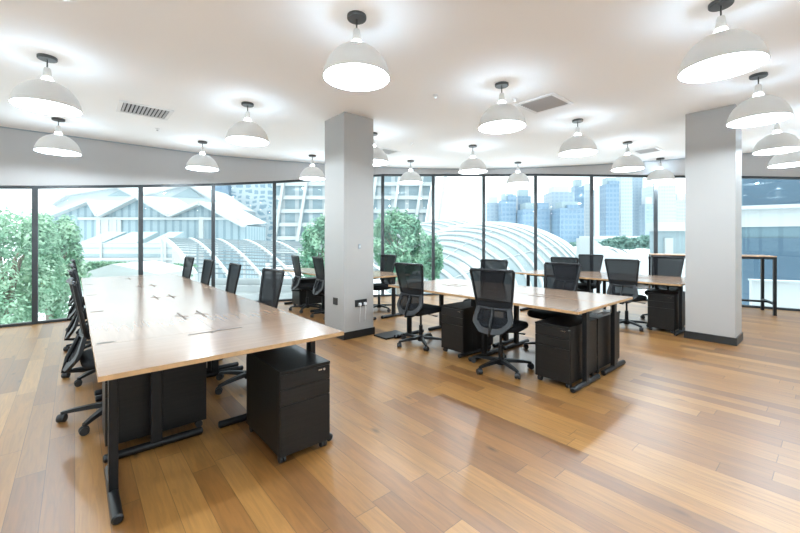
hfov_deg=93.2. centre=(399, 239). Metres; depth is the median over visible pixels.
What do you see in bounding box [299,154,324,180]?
pendant lamp
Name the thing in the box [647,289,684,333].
drawer pedestal
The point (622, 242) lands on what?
trees
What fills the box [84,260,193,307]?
canopy roof
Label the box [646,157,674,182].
pendant lamp
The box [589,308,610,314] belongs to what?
cable tray
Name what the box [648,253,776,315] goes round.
bar table
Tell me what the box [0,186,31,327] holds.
window
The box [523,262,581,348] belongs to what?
office chair
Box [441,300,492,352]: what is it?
drawer pedestal
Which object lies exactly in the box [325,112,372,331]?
column
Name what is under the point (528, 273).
desk
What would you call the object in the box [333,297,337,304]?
wall socket
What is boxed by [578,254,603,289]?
office chair
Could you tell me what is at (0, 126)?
trim
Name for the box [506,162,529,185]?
pendant lamp
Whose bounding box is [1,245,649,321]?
ground
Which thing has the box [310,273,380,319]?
desk
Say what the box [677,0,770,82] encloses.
pendant lamp
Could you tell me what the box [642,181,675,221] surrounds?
skyscraper
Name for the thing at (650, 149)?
ceiling vent
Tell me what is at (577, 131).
socket
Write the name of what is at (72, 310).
office chair
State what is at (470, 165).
pendant lamp
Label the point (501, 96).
socket
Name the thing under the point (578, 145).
pendant lamp
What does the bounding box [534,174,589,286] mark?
window
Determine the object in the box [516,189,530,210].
skyscraper
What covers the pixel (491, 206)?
skyscraper
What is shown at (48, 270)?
leafy tree
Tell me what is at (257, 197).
tower
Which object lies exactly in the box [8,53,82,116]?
pendant lamp
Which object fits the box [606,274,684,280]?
desk
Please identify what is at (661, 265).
office chair
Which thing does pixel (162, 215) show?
gabled hall
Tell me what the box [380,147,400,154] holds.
ceiling vent
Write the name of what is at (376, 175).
window
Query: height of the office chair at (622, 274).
1.071 m
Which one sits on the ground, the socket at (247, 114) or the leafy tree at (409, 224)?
the leafy tree at (409, 224)
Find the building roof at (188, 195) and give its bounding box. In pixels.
[49,186,254,215]
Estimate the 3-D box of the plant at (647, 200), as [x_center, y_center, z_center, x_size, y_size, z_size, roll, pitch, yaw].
[257.421,-40.653,394.643,6.500,7.020,6.500,0,0,0]
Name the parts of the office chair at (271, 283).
frame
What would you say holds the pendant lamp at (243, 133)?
hanging from the ceiling
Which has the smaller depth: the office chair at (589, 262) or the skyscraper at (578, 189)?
the office chair at (589, 262)
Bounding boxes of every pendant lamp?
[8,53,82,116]
[33,117,81,155]
[186,140,218,171]
[225,101,268,146]
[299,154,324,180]
[323,10,389,91]
[373,132,388,165]
[399,160,422,184]
[459,145,486,173]
[478,81,525,133]
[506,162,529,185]
[558,118,597,156]
[611,141,644,171]
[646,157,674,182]
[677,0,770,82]
[726,72,793,127]
[752,122,799,154]
[767,150,799,167]
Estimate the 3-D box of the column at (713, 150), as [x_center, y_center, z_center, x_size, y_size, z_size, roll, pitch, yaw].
[4.317,-0.195,5.210,0.460,3.110,0.530,0,0,-41]
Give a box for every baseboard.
[336,327,374,339]
[684,330,742,345]
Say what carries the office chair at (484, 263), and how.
on the floor
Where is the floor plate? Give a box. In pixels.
[374,330,404,339]
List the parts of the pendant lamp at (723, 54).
bulb, lamp shade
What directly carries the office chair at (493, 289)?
on the floor
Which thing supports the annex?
on the ground
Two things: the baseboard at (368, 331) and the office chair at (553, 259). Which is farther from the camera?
the office chair at (553, 259)
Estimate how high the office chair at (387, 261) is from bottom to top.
1.071 m
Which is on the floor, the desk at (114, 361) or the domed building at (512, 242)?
the desk at (114, 361)
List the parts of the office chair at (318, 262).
frame, frame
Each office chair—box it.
[56,277,101,435]
[61,269,95,386]
[63,263,91,350]
[66,259,87,333]
[182,256,194,278]
[200,259,213,284]
[215,268,284,394]
[219,263,241,360]
[289,255,321,312]
[310,256,324,319]
[373,254,396,311]
[394,262,440,350]
[463,259,507,337]
[469,268,533,378]
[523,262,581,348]
[550,257,587,291]
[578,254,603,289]
[604,259,647,331]
[640,256,684,318]
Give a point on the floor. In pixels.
(686, 435)
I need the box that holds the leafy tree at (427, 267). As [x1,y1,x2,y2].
[422,233,443,280]
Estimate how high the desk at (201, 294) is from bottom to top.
0.741 m
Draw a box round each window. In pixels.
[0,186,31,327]
[32,185,138,324]
[138,183,210,274]
[211,181,272,301]
[273,180,324,300]
[373,174,380,296]
[381,174,431,296]
[432,174,481,294]
[482,174,533,258]
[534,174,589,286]
[590,174,647,300]
[653,175,684,252]
[742,176,799,310]
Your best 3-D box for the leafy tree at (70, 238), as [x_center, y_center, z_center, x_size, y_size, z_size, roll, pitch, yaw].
[-13.904,2.955,14.978,2.547,8.834,2.472,0,0,39]
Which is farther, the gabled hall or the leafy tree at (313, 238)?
the gabled hall
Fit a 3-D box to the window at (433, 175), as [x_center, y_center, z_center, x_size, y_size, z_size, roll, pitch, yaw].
[1.429,-0.130,9.350,1.286,2.980,0.110,0,0,-1]
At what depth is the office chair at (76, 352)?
2.73 m
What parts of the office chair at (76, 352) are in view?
frame, frame, seat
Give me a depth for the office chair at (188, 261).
6.56 m
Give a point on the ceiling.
(618, 62)
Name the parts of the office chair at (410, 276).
frame, frame, seat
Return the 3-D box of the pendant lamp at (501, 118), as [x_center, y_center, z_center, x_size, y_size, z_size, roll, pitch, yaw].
[1.141,-1.506,4.240,0.524,0.487,0.524,0,0,-41]
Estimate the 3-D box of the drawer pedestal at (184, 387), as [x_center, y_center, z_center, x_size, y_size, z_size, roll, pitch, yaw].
[-1.750,1.076,2.702,0.589,0.567,0.340,0,0,-41]
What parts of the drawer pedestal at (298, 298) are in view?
drawer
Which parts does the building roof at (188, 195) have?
gable panel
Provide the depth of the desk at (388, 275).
6.69 m
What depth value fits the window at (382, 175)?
9.10 m
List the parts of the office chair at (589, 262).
seat, frame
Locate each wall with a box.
[0,127,799,185]
[209,278,291,300]
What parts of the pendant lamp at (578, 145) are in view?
lamp shade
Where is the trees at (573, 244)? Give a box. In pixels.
[569,241,635,249]
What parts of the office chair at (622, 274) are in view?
frame, frame, seat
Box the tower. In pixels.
[215,184,272,261]
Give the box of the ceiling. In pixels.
[0,0,799,168]
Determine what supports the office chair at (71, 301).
on the floor
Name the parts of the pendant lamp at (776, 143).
lamp shade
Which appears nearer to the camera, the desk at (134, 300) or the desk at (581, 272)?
the desk at (134, 300)
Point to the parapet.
(788, 291)
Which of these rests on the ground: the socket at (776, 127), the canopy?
the canopy
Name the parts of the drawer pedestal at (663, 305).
rail, drawer, drawer, drawer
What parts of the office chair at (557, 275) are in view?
seat, frame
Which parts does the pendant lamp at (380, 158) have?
lamp shade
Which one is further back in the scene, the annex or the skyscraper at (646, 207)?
the skyscraper at (646, 207)
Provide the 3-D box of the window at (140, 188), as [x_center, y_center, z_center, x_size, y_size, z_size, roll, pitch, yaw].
[-4.373,0.095,7.444,1.286,2.530,0.110,0,0,-39]
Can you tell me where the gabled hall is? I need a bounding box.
[45,195,265,281]
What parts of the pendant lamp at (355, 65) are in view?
lamp shade, bulb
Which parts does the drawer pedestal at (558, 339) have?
rail, drawer, drawer, drawer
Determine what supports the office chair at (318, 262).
on the floor
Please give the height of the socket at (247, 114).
0.093 m
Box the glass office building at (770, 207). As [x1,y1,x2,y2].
[742,179,799,304]
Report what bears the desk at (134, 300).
on the floor
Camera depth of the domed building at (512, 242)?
49.46 m
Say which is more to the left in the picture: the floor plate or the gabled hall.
the gabled hall
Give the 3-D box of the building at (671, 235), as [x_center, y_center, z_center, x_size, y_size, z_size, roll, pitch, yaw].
[45.873,2.251,58.500,11.111,10.217,9.000,0,0,0]
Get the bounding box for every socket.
[42,67,51,78]
[55,126,61,132]
[245,111,249,119]
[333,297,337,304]
[352,28,360,41]
[355,299,366,313]
[499,93,504,102]
[575,127,579,133]
[715,15,726,31]
[754,84,762,94]
[774,124,779,131]
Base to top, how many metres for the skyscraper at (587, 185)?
74.984 m
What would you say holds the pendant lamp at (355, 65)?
hanging from the ceiling
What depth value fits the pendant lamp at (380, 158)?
6.07 m
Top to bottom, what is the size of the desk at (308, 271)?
0.741 m
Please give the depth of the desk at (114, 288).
4.83 m
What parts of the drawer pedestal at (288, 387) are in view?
rail, drawer, drawer, drawer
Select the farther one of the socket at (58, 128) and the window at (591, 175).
the window at (591, 175)
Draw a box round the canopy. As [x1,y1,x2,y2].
[161,237,379,282]
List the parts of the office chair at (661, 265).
seat, frame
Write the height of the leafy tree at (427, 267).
7.985 m
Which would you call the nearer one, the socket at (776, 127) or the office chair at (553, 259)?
the socket at (776, 127)
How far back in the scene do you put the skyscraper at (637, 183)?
480.00 m
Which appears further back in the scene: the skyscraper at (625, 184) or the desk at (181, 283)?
the skyscraper at (625, 184)
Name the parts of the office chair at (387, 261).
seat, frame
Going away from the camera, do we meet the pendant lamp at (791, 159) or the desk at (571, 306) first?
the desk at (571, 306)
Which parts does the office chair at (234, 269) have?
frame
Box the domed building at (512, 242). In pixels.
[385,222,575,293]
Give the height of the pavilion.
6.602 m
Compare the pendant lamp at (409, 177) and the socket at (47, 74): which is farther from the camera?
the pendant lamp at (409, 177)
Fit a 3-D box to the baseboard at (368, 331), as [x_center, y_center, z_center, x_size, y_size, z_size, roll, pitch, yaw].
[-0.745,1.310,5.513,0.528,0.100,0.558,0,0,-41]
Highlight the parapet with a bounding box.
[748,279,799,308]
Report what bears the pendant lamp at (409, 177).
hanging from the ceiling
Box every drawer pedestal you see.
[102,362,205,446]
[247,345,329,463]
[292,277,320,307]
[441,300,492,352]
[535,314,596,388]
[565,309,619,372]
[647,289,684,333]
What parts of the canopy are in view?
louvre panel, louvre panel, louvre panel, louvre panel, louvre panel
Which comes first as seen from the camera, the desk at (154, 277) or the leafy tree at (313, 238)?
the desk at (154, 277)
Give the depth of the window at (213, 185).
7.80 m
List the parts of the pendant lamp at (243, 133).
lamp shade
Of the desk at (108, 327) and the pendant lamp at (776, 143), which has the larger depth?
the pendant lamp at (776, 143)
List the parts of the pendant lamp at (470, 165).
lamp shade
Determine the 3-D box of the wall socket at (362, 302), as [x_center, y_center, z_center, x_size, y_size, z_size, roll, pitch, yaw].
[-0.538,0.996,5.311,0.200,0.318,0.045,0,0,-41]
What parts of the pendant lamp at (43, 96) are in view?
lamp shade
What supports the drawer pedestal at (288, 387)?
on the floor
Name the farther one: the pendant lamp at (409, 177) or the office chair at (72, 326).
the pendant lamp at (409, 177)
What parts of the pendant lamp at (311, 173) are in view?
lamp shade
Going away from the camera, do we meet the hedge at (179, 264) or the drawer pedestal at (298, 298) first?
the drawer pedestal at (298, 298)
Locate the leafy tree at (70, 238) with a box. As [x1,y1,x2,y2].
[8,205,92,319]
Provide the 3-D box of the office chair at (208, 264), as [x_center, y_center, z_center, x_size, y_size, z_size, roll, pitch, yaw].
[-2.986,0.824,5.410,0.692,1.071,0.661,0,0,-41]
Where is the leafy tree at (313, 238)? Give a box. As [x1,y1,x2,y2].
[298,214,324,277]
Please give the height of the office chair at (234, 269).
1.071 m
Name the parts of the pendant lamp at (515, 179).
lamp shade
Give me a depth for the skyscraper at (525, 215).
379.99 m
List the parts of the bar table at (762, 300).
leg, frame, leg, leg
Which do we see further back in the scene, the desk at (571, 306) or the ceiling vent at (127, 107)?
the ceiling vent at (127, 107)
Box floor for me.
[0,295,799,532]
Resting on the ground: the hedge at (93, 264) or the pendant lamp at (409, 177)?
the hedge at (93, 264)
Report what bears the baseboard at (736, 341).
attached to the column at (713, 150)
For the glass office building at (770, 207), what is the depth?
18.49 m
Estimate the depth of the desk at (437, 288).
4.74 m
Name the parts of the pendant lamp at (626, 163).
lamp shade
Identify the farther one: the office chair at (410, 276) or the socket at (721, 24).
the office chair at (410, 276)
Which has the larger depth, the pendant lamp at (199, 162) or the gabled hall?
the gabled hall
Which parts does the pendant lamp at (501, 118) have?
lamp shade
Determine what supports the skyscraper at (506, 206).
on the ground
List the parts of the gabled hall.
post, post, panel, post, post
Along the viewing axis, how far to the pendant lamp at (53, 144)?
5.38 m
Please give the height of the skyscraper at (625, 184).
87.904 m
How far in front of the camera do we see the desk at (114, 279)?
5.79 m
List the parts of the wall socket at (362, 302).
plate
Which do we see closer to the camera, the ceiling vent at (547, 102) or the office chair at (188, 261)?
the ceiling vent at (547, 102)
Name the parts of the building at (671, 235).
door panel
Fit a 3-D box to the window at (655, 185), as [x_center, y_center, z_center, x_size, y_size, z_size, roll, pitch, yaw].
[6.235,-0.035,8.109,1.323,2.790,0.110,0,0,28]
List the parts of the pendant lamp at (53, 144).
lamp shade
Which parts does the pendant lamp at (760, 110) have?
lamp shade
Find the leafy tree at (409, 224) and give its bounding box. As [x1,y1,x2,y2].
[373,207,430,293]
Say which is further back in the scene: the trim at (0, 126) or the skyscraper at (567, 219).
the skyscraper at (567, 219)
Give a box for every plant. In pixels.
[641,197,651,204]
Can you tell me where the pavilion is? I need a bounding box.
[574,246,641,262]
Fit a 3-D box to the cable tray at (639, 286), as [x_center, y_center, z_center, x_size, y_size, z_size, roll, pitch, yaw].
[3.712,0.694,5.805,0.204,0.096,0.284,0,0,-41]
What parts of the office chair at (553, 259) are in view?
frame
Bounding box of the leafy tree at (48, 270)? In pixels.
[0,205,69,323]
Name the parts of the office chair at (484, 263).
frame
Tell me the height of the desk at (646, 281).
0.741 m
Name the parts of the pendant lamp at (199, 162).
lamp shade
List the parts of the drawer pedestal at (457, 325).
rail, drawer, drawer, drawer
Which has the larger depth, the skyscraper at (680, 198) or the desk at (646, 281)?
the skyscraper at (680, 198)
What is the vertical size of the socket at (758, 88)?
0.093 m
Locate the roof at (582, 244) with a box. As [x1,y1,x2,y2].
[576,238,641,294]
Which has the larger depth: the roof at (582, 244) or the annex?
the annex
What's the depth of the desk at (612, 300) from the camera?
4.09 m
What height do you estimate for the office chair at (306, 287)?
1.071 m
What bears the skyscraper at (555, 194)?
on the ground
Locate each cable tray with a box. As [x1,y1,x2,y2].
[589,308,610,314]
[637,284,654,289]
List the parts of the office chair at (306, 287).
frame, frame, seat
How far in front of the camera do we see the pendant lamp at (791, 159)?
6.32 m
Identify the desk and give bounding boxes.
[81,276,138,322]
[82,282,153,339]
[84,291,174,395]
[87,305,212,462]
[93,317,343,524]
[132,273,187,281]
[141,279,211,290]
[155,287,244,372]
[177,298,300,427]
[281,268,324,311]
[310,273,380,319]
[373,270,401,318]
[388,282,488,357]
[424,278,520,347]
[461,292,607,392]
[503,286,632,375]
[515,271,598,310]
[534,270,609,309]
[585,275,684,335]
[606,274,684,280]
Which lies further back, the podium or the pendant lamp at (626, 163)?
the podium
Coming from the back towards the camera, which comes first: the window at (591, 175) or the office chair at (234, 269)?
the window at (591, 175)
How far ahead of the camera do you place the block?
109.99 m
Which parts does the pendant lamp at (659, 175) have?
lamp shade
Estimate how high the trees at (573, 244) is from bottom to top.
5.835 m
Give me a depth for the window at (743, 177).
7.43 m
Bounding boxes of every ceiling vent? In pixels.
[116,100,173,119]
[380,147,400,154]
[515,92,573,113]
[631,146,663,153]
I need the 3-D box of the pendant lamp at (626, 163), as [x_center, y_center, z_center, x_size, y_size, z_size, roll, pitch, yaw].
[4.068,-1.506,6.757,0.524,0.487,0.524,0,0,-41]
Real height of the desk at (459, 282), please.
0.741 m
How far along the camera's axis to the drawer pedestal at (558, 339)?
3.55 m
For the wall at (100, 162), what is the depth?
7.11 m
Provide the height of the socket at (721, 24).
0.093 m
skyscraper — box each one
[485,196,497,221]
[498,193,515,222]
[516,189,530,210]
[516,203,549,232]
[544,186,573,209]
[550,202,583,242]
[571,179,583,207]
[582,183,594,235]
[599,178,618,235]
[616,177,631,235]
[632,178,642,235]
[639,197,652,235]
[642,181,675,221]
[676,194,684,221]
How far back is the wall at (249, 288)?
29.30 m
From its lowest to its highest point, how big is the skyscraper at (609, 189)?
73.819 m
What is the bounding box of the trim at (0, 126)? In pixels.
[0,126,751,168]
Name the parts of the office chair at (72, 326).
frame, frame, seat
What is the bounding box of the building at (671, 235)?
[646,222,684,290]
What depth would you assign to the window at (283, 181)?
8.32 m
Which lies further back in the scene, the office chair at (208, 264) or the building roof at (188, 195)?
the building roof at (188, 195)
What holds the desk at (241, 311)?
on the floor
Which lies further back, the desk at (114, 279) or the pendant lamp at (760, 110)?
the desk at (114, 279)
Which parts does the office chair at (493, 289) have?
frame, frame, seat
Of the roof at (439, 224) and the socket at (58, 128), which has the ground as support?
the roof at (439, 224)
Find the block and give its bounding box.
[269,176,446,265]
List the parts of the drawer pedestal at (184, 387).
drawer, drawer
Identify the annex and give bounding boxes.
[70,232,195,295]
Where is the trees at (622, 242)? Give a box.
[598,234,649,249]
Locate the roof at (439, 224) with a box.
[373,219,474,267]
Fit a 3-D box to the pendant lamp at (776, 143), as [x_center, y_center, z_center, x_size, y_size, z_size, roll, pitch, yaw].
[5.361,-1.506,5.376,0.524,0.487,0.524,0,0,-41]
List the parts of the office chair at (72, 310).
frame, frame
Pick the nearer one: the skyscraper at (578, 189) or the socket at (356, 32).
the socket at (356, 32)
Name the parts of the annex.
post, rail, post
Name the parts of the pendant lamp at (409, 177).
lamp shade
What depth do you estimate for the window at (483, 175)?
9.30 m
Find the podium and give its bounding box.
[579,236,639,241]
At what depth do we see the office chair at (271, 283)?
3.70 m
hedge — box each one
[85,261,129,271]
[169,263,197,279]
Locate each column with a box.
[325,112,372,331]
[685,104,741,337]
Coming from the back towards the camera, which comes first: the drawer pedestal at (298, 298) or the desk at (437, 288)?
the drawer pedestal at (298, 298)

